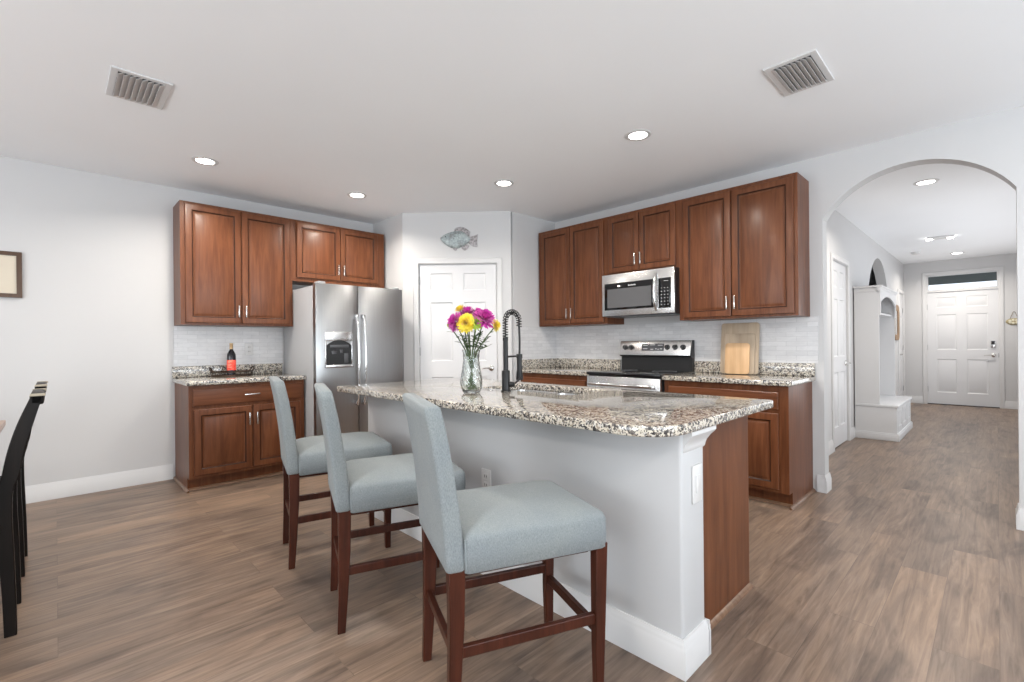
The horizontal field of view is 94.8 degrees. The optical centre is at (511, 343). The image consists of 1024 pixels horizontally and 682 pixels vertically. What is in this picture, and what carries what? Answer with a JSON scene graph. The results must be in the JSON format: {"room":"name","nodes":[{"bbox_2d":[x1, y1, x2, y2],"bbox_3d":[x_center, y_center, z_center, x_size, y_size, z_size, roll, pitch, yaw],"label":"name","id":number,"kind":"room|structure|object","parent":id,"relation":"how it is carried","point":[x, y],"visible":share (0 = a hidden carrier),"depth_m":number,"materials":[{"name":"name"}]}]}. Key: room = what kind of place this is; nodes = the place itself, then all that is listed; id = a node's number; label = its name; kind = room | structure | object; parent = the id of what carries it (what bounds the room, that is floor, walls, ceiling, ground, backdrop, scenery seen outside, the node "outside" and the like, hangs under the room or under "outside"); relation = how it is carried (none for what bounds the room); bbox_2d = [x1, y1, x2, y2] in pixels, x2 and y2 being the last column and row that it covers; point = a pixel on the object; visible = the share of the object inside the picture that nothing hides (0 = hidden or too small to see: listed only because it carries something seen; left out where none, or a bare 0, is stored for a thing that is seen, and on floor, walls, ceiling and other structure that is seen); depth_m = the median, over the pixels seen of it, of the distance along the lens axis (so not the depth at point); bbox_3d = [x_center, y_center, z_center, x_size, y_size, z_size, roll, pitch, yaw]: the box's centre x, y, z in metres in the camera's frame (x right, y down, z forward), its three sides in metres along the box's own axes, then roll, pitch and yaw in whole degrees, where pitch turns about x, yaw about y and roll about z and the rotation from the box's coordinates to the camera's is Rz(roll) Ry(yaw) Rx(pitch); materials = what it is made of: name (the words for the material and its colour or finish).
{"room":"kitchen","nodes":[
{"label":"kitchen","id":0,"kind":"room"},
{"bbox_2d":[0,156,372,485],"bbox_3d":[-3.506,-0.094,3.970,8.500,2.648,0.140,-1,0,-44],"label":"wall","id":1,"kind":"structure","parent":0,"point":[93,318],"depth_m":3.90,"materials":[{"name":"paint"}]},
{"bbox_2d":[0,251,21,297],"bbox_3d":[-3.926,-0.523,3.454,0.460,0.348,0.022,-1,0,-44],"label":"picture frame","id":2,"kind":"object","parent":1,"relation":"attached to","point":[10,262],"visible":1,"depth_m":3.57,"materials":[{"name":"brown wood"}]},
{"bbox_2d":[0,255,16,293],"bbox_3d":[-3.929,-0.523,3.457,0.400,0.288,0.010,-1,0,-44],"label":"print","id":3,"kind":"object","parent":2,"relation":"attached to","point":[8,263],"depth_m":3.56,"materials":[{"name":"beige paper"}]},
{"bbox_2d":[25,464,172,503],"bbox_3d":[-4.710,1.175,2.682,4.560,0.133,0.015,-1,0,-44],"label":"baseboard","id":4,"kind":"structure","parent":1,"relation":"attached to","point":[79,486],"depth_m":3.90,"materials":[{"name":"paint"}]},
{"bbox_2d":[174,326,282,366],"bbox_3d":[-2.741,0.021,4.608,0.935,0.370,0.008,-1,0,-44],"label":"tile backsplash","id":5,"kind":"structure","parent":1,"relation":"attached to","point":[193,345],"depth_m":4.55,"materials":[{"name":"white tile"}]},
{"bbox_2d":[245,343,252,354],"bbox_3d":[-2.629,0.056,4.705,0.072,0.117,0.009,-1,0,-44],"label":"wall outlet","id":6,"kind":"object","parent":5,"relation":"attached to","point":[248,346],"visible":1,"depth_m":4.70,"materials":[{"name":"white plastic"}]},
{"bbox_2d":[173,200,292,326],"bbox_3d":[-2.623,-0.706,4.481,0.930,1.077,0.362,-1,0,-44],"label":"upper cabinet","id":7,"kind":"object","parent":1,"relation":"attached to","point":[233,267],"visible":1,"depth_m":4.32,"materials":[{"name":"brown wood"}]},
{"bbox_2d":[292,219,383,287],"bbox_3d":[-1.927,-0.943,5.159,1.016,0.618,0.362,-1,0,-44],"label":"upper cabinet","id":8,"kind":"object","parent":1,"relation":"attached to","point":[329,254],"visible":0.98,"depth_m":5.01,"materials":[{"name":"brown wood"}]},
{"bbox_2d":[373,213,403,380],"bbox_3d":[-1.392,-0.115,5.460,0.100,2.648,0.666,-1,0,-44],"label":"wall","id":9,"kind":"structure","parent":0,"point":[391,228],"depth_m":5.33,"materials":[{"name":"paint"}]},
{"bbox_2d":[402,211,511,380],"bbox_3d":[-0.599,-0.122,5.223,1.193,2.648,0.100,-1,0,1],"label":"wall","id":10,"kind":"structure","parent":0,"point":[422,232],"depth_m":5.17,"materials":[{"name":"paint"}]},
{"bbox_2d":[413,257,502,380],"bbox_3d":[-0.588,0.131,5.199,0.984,2.141,0.148,-1,0,1],"label":"door","id":11,"kind":"structure","parent":10,"relation":"in","point":[440,285],"depth_m":5.18,"materials":[{"name":"paint"}]},
{"bbox_2d":[440,227,477,250],"bbox_3d":[-0.581,-1.150,5.153,0.415,0.262,0.034,-1,0,1],"label":"plaque","id":12,"kind":"object","parent":10,"relation":"attached to","point":[459,238],"visible":1,"depth_m":5.15,"materials":[{"name":"metal"}]},
{"bbox_2d":[0,0,1023,263],"bbox_3d":[2.109,-1.532,3.455,15.860,0.120,8.800,-1,0,-44],"label":"ceiling","id":13,"kind":"structure","parent":0,"point":[410,106],"depth_m":2.77,"materials":[{"name":"paint"}]},
{"bbox_2d":[106,65,172,109],"bbox_3d":[-2.096,-1.422,2.643,0.262,0.020,0.372,-1,0,-44],"label":"ceiling vent","id":14,"kind":"object","parent":13,"relation":"in","point":[124,84],"visible":1,"depth_m":2.62,"materials":[{"name":"metal"}]},
{"bbox_2d":[191,156,218,165],"bbox_3d":[-2.398,-1.426,3.678,0.184,0.006,0.184,-1,0,-44],"label":"recessed light","id":15,"kind":"object","parent":13,"relation":"in","point":[198,159],"visible":1,"depth_m":3.66,"materials":[{"name":"paint"}]},
{"bbox_2d":[347,192,366,197],"bbox_3d":[-1.498,-1.435,4.552,0.184,0.006,0.184,-1,0,-44],"label":"recessed light","id":16,"kind":"object","parent":13,"relation":"in","point":[350,194],"visible":1,"depth_m":4.55,"materials":[{"name":"paint"}]},
{"bbox_2d":[494,180,513,186],"bbox_3d":[-0.072,-1.448,4.253,0.184,0.006,0.184,-1,0,-44],"label":"recessed light","id":17,"kind":"object","parent":13,"relation":"in","point":[502,183],"visible":1,"depth_m":4.25,"materials":[{"name":"paint"}]},
{"bbox_2d":[625,129,651,140],"bbox_3d":[0.882,-1.458,3.295,0.184,0.006,0.184,-1,0,-44],"label":"recessed light","id":18,"kind":"object","parent":13,"relation":"in","point":[639,134],"visible":1,"depth_m":3.29,"materials":[{"name":"paint"}]},
{"bbox_2d":[763,49,833,96],"bbox_3d":[1.562,-1.457,2.561,0.385,0.020,0.245,-1,0,-44],"label":"ceiling vent","id":19,"kind":"object","parent":13,"relation":"in","point":[807,70],"visible":1,"depth_m":2.54,"materials":[{"name":"metal"}]},
{"bbox_2d":[911,251,920,254],"bbox_3d":[6.683,-1.497,7.787,0.130,0.038,0.130,-1,0,-44],"label":"smoke detector","id":20,"kind":"object","parent":13,"relation":"attached to","point":[915,252],"visible":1,"depth_m":7.74,"materials":[{"name":"white plastic"}]},
{"bbox_2d":[913,179,939,185],"bbox_3d":[3.813,-1.486,4.334,0.184,0.006,0.184,-1,0,-44],"label":"recessed light","id":21,"kind":"object","parent":13,"relation":"in","point":[927,181],"visible":1,"depth_m":4.33,"materials":[{"name":"paint"}]},
{"bbox_2d":[926,235,953,240],"bbox_3d":[6.058,-1.493,6.666,0.300,0.034,0.180,-1,0,34],"label":"light bar","id":22,"kind":"object","parent":13,"relation":"attached to","point":[945,236],"visible":1,"depth_m":6.62,"materials":[{"name":"paint"}]},
{"bbox_2d":[0,403,1023,681],"bbox_3d":[2.136,1.226,3.455,15.860,0.100,8.800,-1,0,-44],"label":"floor","id":23,"kind":"structure","parent":0,"point":[910,568],"depth_m":2.28,"materials":[{"name":"wood"}]},
{"bbox_2d":[0,420,5,432],"bbox_3d":[-2.838,0.848,1.920,0.960,0.750,1.920,-1,0,-44],"label":"dining table","id":24,"kind":"object","parent":23,"relation":"on","point":[2,422],"visible":1,"depth_m":2.81,"materials":[{"name":"brown wood"}]},
{"bbox_2d":[0,388,46,637],"bbox_3d":[-2.331,0.718,1.970,0.549,1.001,0.390,-1,0,-44],"label":"dining chair","id":25,"kind":"object","parent":23,"relation":"on","point":[10,566],"visible":1,"depth_m":1.96,"materials":[{"name":"black wood"}]},
{"bbox_2d":[0,381,47,576],"bbox_3d":[-2.817,0.723,2.471,0.549,1.001,0.390,-1,0,-44],"label":"dining chair","id":26,"kind":"object","parent":23,"relation":"on","point":[21,497],"visible":0.42,"depth_m":2.47,"materials":[{"name":"black wood"}]},
{"bbox_2d":[173,379,303,492],"bbox_3d":[-2.513,0.782,4.364,0.940,0.876,0.664,-1,0,-44],"label":"base cabinet","id":27,"kind":"object","parent":23,"relation":"on","point":[225,433],"visible":0.94,"depth_m":4.08,"materials":[{"name":"brown wood"}]},
{"bbox_2d":[172,363,305,385],"bbox_3d":[-2.523,0.274,4.369,0.944,0.140,0.649,-1,0,-44],"label":"countertop","id":28,"kind":"structure","parent":27,"relation":"on","point":[183,375],"depth_m":4.36,"materials":[{"name":"stone"}]},
{"bbox_2d":[209,366,254,376],"bbox_3d":[-2.657,0.261,4.470,0.381,0.092,0.218,-1,0,-44],"label":"serving tray","id":29,"kind":"object","parent":28,"relation":"on","point":[253,367],"visible":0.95,"depth_m":4.43,"materials":[{"name":"black metal"}]},
{"bbox_2d":[227,343,235,374],"bbox_3d":[-2.665,0.149,4.470,0.076,0.308,0.076,-1,0,-44],"label":"wine bottle","id":30,"kind":"object","parent":29,"relation":"on","point":[231,356],"visible":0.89,"depth_m":4.44,"materials":[{"name":"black glass"}]},
{"bbox_2d":[269,376,391,569],"bbox_3d":[-1.082,0.700,2.812,0.631,1.013,0.458,-1,0,-30],"label":"counter stool","id":31,"kind":"object","parent":23,"relation":"on","point":[306,456],"visible":0.74,"depth_m":2.58,"materials":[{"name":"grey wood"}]},
{"bbox_2d":[284,281,402,436],"bbox_3d":[-1.728,0.315,4.897,0.906,1.795,0.941,-1,0,-44],"label":"refrigerator","id":32,"kind":"object","parent":23,"relation":"on","point":[340,335],"visible":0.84,"depth_m":4.54,"materials":[{"name":"grey metal"}]},
{"bbox_2d":[314,383,465,634],"bbox_3d":[-0.584,0.695,2.232,0.631,1.013,0.458,-1,0,-25],"label":"counter stool","id":33,"kind":"object","parent":23,"relation":"on","point":[380,483],"visible":0.62,"depth_m":2.00,"materials":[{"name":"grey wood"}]},
{"bbox_2d":[402,393,606,681],"bbox_3d":[-0.041,0.690,1.699,0.631,1.013,0.458,-1,0,-22],"label":"counter stool","id":34,"kind":"object","parent":23,"relation":"on","point":[483,529],"visible":1,"depth_m":1.55,"materials":[{"name":"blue fabric"}]},
{"bbox_2d":[521,373,586,385],"bbox_3d":[0.632,0.752,5.104,0.664,0.876,0.945,-1,0,-44],"label":"base cabinet","id":35,"kind":"object","parent":23,"relation":"on","point":[575,380],"visible":0.04,"depth_m":4.87,"materials":[{"name":"brown wood"}]},
{"bbox_2d":[522,358,620,375],"bbox_3d":[0.633,0.244,5.109,0.649,0.140,0.950,-1,0,-44],"label":"countertop","id":36,"kind":"structure","parent":35,"relation":"on","point":[561,366],"depth_m":5.25,"materials":[{"name":"stone"}]},
{"bbox_2d":[368,389,752,681],"bbox_3d":[0.095,0.757,2.808,0.868,0.876,2.404,-1,0,-44],"label":"kitchen island","id":37,"kind":"object","parent":23,"relation":"on","point":[676,567],"visible":0.67,"depth_m":1.95,"materials":[{"name":"paint"}]},
{"bbox_2d":[481,468,490,486],"bbox_3d":[-0.134,0.707,2.435,0.009,0.117,0.072,-1,0,-44],"label":"wall outlet","id":38,"kind":"object","parent":37,"relation":"attached to","point":[486,474],"visible":0.79,"depth_m":2.43,"materials":[{"name":"white plastic"}]},
{"bbox_2d":[337,377,772,436],"bbox_3d":[0.021,0.301,2.761,1.085,0.038,2.443,-1,0,-44],"label":"island countertop","id":39,"kind":"structure","parent":37,"relation":"on","point":[625,412],"depth_m":2.17,"materials":[{"name":"stone"}]},
{"bbox_2d":[460,349,482,393],"bbox_3d":[-0.234,0.159,2.716,0.128,0.250,0.128,-1,0,-44],"label":"glass vase","id":40,"kind":"object","parent":39,"relation":"on","point":[471,381],"visible":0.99,"depth_m":2.67,"materials":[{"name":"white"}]},
{"bbox_2d":[447,313,467,349],"bbox_3d":[-0.300,0.043,2.705,0.148,0.453,0.123,-1,0,-44],"label":"chrysanthemum","id":41,"kind":"object","parent":40,"relation":"in","point":[452,319],"visible":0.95,"depth_m":2.68,"materials":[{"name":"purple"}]},
{"bbox_2d":[447,324,470,349],"bbox_3d":[-0.294,0.070,2.706,0.172,0.399,0.055,-1,0,11],"label":"chrysanthemum","id":42,"kind":"object","parent":40,"relation":"in","point":[447,324],"visible":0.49,"depth_m":2.72,"materials":[{"name":"green"}]},
{"bbox_2d":[455,305,468,348],"bbox_3d":[-0.275,0.020,2.741,0.122,0.498,0.080,-1,0,12],"label":"chrysanthemum","id":43,"kind":"object","parent":40,"relation":"in","point":[459,307],"visible":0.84,"depth_m":2.73,"materials":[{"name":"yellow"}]},
{"bbox_2d":[456,313,473,349],"bbox_3d":[-0.257,0.047,2.663,0.110,0.444,0.100,-1,0,-26],"label":"chrysanthemum","id":44,"kind":"object","parent":40,"relation":"in","point":[465,324],"visible":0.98,"depth_m":2.64,"materials":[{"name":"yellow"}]},
{"bbox_2d":[458,306,474,349],"bbox_3d":[-0.253,0.025,2.726,0.124,0.486,0.131,-1,0,-44],"label":"chrysanthemum","id":45,"kind":"object","parent":40,"relation":"in","point":[467,309],"visible":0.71,"depth_m":2.71,"materials":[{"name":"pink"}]},
{"bbox_2d":[470,333,478,347],"bbox_3d":[-0.213,0.104,2.688,0.079,0.328,0.056,-1,0,18],"label":"greenery sprig","id":46,"kind":"object","parent":40,"relation":"in","point":[478,333],"visible":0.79,"depth_m":2.68,"materials":[{"name":"green plant"}]},
{"bbox_2d":[471,316,481,349],"bbox_3d":[-0.216,0.055,2.672,0.109,0.427,0.077,-1,0,31],"label":"chrysanthemum","id":47,"kind":"object","parent":40,"relation":"in","point":[476,326],"visible":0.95,"depth_m":2.65,"materials":[{"name":"green plant"}]},
{"bbox_2d":[470,308,485,349],"bbox_3d":[-0.200,0.027,2.745,0.122,0.481,0.117,-1,0,-44],"label":"chrysanthemum","id":48,"kind":"object","parent":40,"relation":"in","point":[476,309],"visible":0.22,"depth_m":2.73,"materials":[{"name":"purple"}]},
{"bbox_2d":[474,330,482,345],"bbox_3d":[-0.206,0.094,2.704,0.089,0.348,0.055,-1,0,10],"label":"greenery sprig","id":49,"kind":"object","parent":40,"relation":"in","point":[480,334],"visible":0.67,"depth_m":2.70,"materials":[{"name":"green plant"}]},
{"bbox_2d":[472,309,495,349],"bbox_3d":[-0.163,0.034,2.692,0.158,0.468,0.126,-1,0,-20],"label":"chrysanthemum","id":50,"kind":"object","parent":40,"relation":"in","point":[484,314],"visible":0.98,"depth_m":2.67,"materials":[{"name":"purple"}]},
{"bbox_2d":[477,319,500,349],"bbox_3d":[-0.162,0.062,2.726,0.201,0.413,0.083,-1,0,17],"label":"chrysanthemum","id":51,"kind":"object","parent":40,"relation":"in","point":[496,325],"visible":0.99,"depth_m":2.70,"materials":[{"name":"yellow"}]},
{"bbox_2d":[501,309,522,390],"bbox_3d":[0.017,0.036,2.832,0.166,0.492,0.104,-1,0,-44],"label":"kitchen faucet","id":52,"kind":"object","parent":39,"relation":"on","point":[506,383],"visible":1,"depth_m":2.80,"materials":[{"name":"black metal"}]},
{"bbox_2d":[514,389,574,394],"bbox_3d":[0.187,0.411,2.930,0.387,0.186,0.722,-1,0,-44],"label":"sink","id":53,"kind":"object","parent":39,"relation":"in","point":[524,390],"visible":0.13,"depth_m":3.16,"materials":[{"name":"silver metal"}]},
{"bbox_2d":[692,463,701,503],"bbox_3d":[0.691,0.521,1.755,0.075,0.140,0.010,-1,0,-44],"label":"wall switch","id":54,"kind":"object","parent":37,"relation":"attached to","point":[696,469],"visible":1,"depth_m":1.75,"materials":[{"name":"white plastic"}]},
{"bbox_2d":[586,340,694,391],"bbox_3d":[1.198,0.578,4.453,0.723,1.213,0.766,-1,0,-44],"label":"electric range","id":55,"kind":"object","parent":23,"relation":"on","point":[644,363],"visible":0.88,"depth_m":4.47,"materials":[{"name":"silver metal"}]},
{"bbox_2d":[586,369,691,377],"bbox_3d":[1.198,0.276,4.455,0.613,0.027,0.764,-1,0,-44],"label":"cooktop","id":56,"kind":"object","parent":55,"relation":"in","point":[614,373],"depth_m":4.36,"materials":[{"name":"black glass"}]},
{"bbox_2d":[664,380,815,510],"bbox_3d":[1.840,0.740,3.860,0.664,0.876,0.963,-1,0,-44],"label":"base cabinet","id":57,"kind":"object","parent":23,"relation":"on","point":[780,437],"visible":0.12,"depth_m":3.46,"materials":[{"name":"brown wood"}]},
{"bbox_2d":[662,361,815,386],"bbox_3d":[1.839,0.232,3.866,0.649,0.140,0.980,-1,0,-44],"label":"countertop","id":58,"kind":"structure","parent":57,"relation":"on","point":[770,374],"depth_m":3.81,"materials":[{"name":"stone"}]},
{"bbox_2d":[725,343,749,373],"bbox_3d":[1.949,0.129,4.074,0.046,0.267,0.202,-1,0,-44],"label":"cutting board","id":59,"kind":"object","parent":58,"relation":"on","point":[737,355],"visible":1,"depth_m":4.07,"materials":[{"name":"brown wood"}]},
{"bbox_2d":[723,333,755,373],"bbox_3d":[1.969,0.088,4.085,0.054,0.349,0.260,-1,0,-44],"label":"cutting board","id":60,"kind":"object","parent":58,"relation":"on","point":[750,338],"visible":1,"depth_m":4.05,"materials":[{"name":"brown wood"}]},
{"bbox_2d":[720,322,759,373],"bbox_3d":[1.983,0.040,4.103,0.062,0.444,0.317,-1,0,-44],"label":"cutting board","id":61,"kind":"object","parent":58,"relation":"on","point":[753,327],"visible":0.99,"depth_m":4.09,"materials":[{"name":"brown wood"}]},
{"bbox_2d":[853,285,912,441],"bbox_3d":[4.834,0.222,6.106,1.330,1.855,0.423,-1,0,-44],"label":"hall tree","id":62,"kind":"object","parent":23,"relation":"on","point":[880,414],"visible":1,"depth_m":5.76,"materials":[{"name":"paint"}]},
{"bbox_2d":[879,313,891,316],"bbox_3d":[4.760,-0.380,6.177,1.210,0.020,0.201,-1,0,-44],"label":"shelf","id":63,"kind":"object","parent":62,"relation":"attached to","point":[882,314],"depth_m":6.46,"materials":[{"name":"paint"}]},
{"bbox_2d":[511,212,554,381],"bbox_3d":[0.240,-0.130,5.463,0.716,2.648,0.096,-1,0,-44],"label":"wall","id":64,"kind":"structure","parent":0,"point":[525,230],"depth_m":5.31,"materials":[{"name":"paint"}]},
{"bbox_2d":[516,326,555,359],"bbox_3d":[0.289,-0.009,5.436,0.668,0.372,0.008,-1,0,-44],"label":"tile backsplash","id":65,"kind":"structure","parent":64,"relation":"attached to","point":[536,342],"depth_m":5.43,"materials":[{"name":"white tile"}]},
{"bbox_2d":[496,105,1023,508],"bbox_3d":[2.458,-0.152,3.781,0.125,2.648,8.800,-1,0,-44],"label":"wall","id":66,"kind":"structure","parent":0,"point":[993,143],"depth_m":3.53,"materials":[{"name":"paint"}]},
{"bbox_2d":[539,217,623,326],"bbox_3d":[0.732,-0.741,5.203,0.362,1.082,0.931,-1,0,-44],"label":"upper cabinet","id":67,"kind":"object","parent":66,"relation":"attached to","point":[573,258],"visible":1,"depth_m":5.06,"materials":[{"name":"brown wood"}]},
{"bbox_2d":[606,200,678,274],"bbox_3d":[1.323,-0.986,4.592,0.362,0.604,0.773,-1,0,-44],"label":"upper cabinet","id":68,"kind":"object","parent":66,"relation":"attached to","point":[647,238],"visible":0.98,"depth_m":4.46,"materials":[{"name":"brown wood"}]},
{"bbox_2d":[602,267,679,317],"bbox_3d":[1.293,-0.474,4.556,0.462,0.417,0.768,-1,0,-44],"label":"microwave","id":69,"kind":"object","parent":68,"relation":"attached to","point":[653,292],"visible":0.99,"depth_m":4.40,"materials":[{"name":"silver metal"}]},
{"bbox_2d":[556,316,818,362],"bbox_3d":[1.476,-0.021,4.699,0.008,0.372,2.718,-1,0,-44],"label":"tile backsplash","id":70,"kind":"structure","parent":66,"relation":"attached to","point":[794,339],"depth_m":4.40,"materials":[{"name":"white tile"}]},
{"bbox_2d":[679,172,809,320],"bbox_3d":[1.922,-0.752,3.977,0.362,1.082,0.941,-1,0,-44],"label":"upper cabinet","id":71,"kind":"object","parent":66,"relation":"attached to","point":[744,249],"visible":1,"depth_m":3.79,"materials":[{"name":"brown wood"}]},
{"bbox_2d":[817,472,831,493],"bbox_3d":[2.410,1.106,3.843,0.155,0.133,0.306,-1,0,-44],"label":"baseboard","id":72,"kind":"structure","parent":66,"relation":"attached to","point":[824,483],"depth_m":3.71,"materials":[{"name":"paint"}]},
{"bbox_2d":[1016,503,1023,530],"bbox_3d":[4.308,1.088,1.888,0.155,0.133,3.123,-1,0,-44],"label":"baseboard","id":73,"kind":"structure","parent":66,"relation":"attached to","point":[1019,511],"depth_m":2.94,"materials":[{"name":"paint"}]},
{"bbox_2d":[827,210,903,440],"bbox_3d":[4.628,-0.172,6.814,7.264,2.648,0.850,-1,0,-44],"label":"wall","id":74,"kind":"structure","parent":0,"point":[845,240],"depth_m":5.87,"materials":[{"name":"paint"}]},
{"bbox_2d":[830,252,850,451],"bbox_3d":[3.719,0.087,5.373,0.867,2.146,0.148,-1,0,-44],"label":"door","id":75,"kind":"structure","parent":74,"relation":"in","point":[839,266],"depth_m":5.40,"materials":[{"name":"paint"}]},
{"bbox_2d":[829,426,854,454],"bbox_3d":[4.664,1.085,6.234,6.439,0.133,0.015,-1,0,-44],"label":"baseboard","id":76,"kind":"structure","parent":74,"relation":"attached to","point":[831,444],"depth_m":5.03,"materials":[{"name":"paint"}]},
{"bbox_2d":[895,305,899,339],"bbox_3d":[6.729,-0.369,8.241,0.560,0.620,0.030,-1,0,-44],"label":"wall mirror","id":77,"kind":"object","parent":74,"relation":"attached to","point":[897,319],"visible":0.59,"depth_m":8.35,"materials":[{"name":"brown mirror"}]},
{"bbox_2d":[898,289,904,395],"bbox_3d":[7.202,0.066,8.754,0.757,2.121,0.148,-1,0,-44],"label":"door","id":78,"kind":"structure","parent":74,"relation":"in","point":[901,342],"depth_m":8.90,"materials":[{"name":"paint"}]},
{"bbox_2d":[869,253,1017,401],"bbox_3d":[7.818,-0.203,8.843,0.140,2.648,3.400,-1,0,-44],"label":"wall","id":79,"kind":"structure","parent":0,"point":[913,272],"depth_m":8.73,"materials":[{"name":"paint"}]},
{"bbox_2d":[905,395,1017,408],"bbox_3d":[8.185,1.051,8.366,0.015,0.133,1.860,-1,0,-44],"label":"baseboard","id":80,"kind":"structure","parent":79,"relation":"attached to","point":[915,399],"depth_m":8.07,"materials":[{"name":"paint"}]},
{"bbox_2d":[922,266,1004,408],"bbox_3d":[8.120,-0.107,8.497,0.170,2.449,1.068,-1,0,-44],"label":"door","id":81,"kind":"structure","parent":79,"relation":"in","point":[963,325],"depth_m":8.46,"materials":[{"name":"paint"}]},
{"bbox_2d":[1006,311,1016,324],"bbox_3d":[8.521,-0.436,7.988,0.034,0.236,0.200,-1,0,-44],"label":"ornament","id":82,"kind":"object","parent":79,"relation":"attached to","point":[1013,321],"visible":0.77,"depth_m":8.00,"materials":[{"name":"beige"}]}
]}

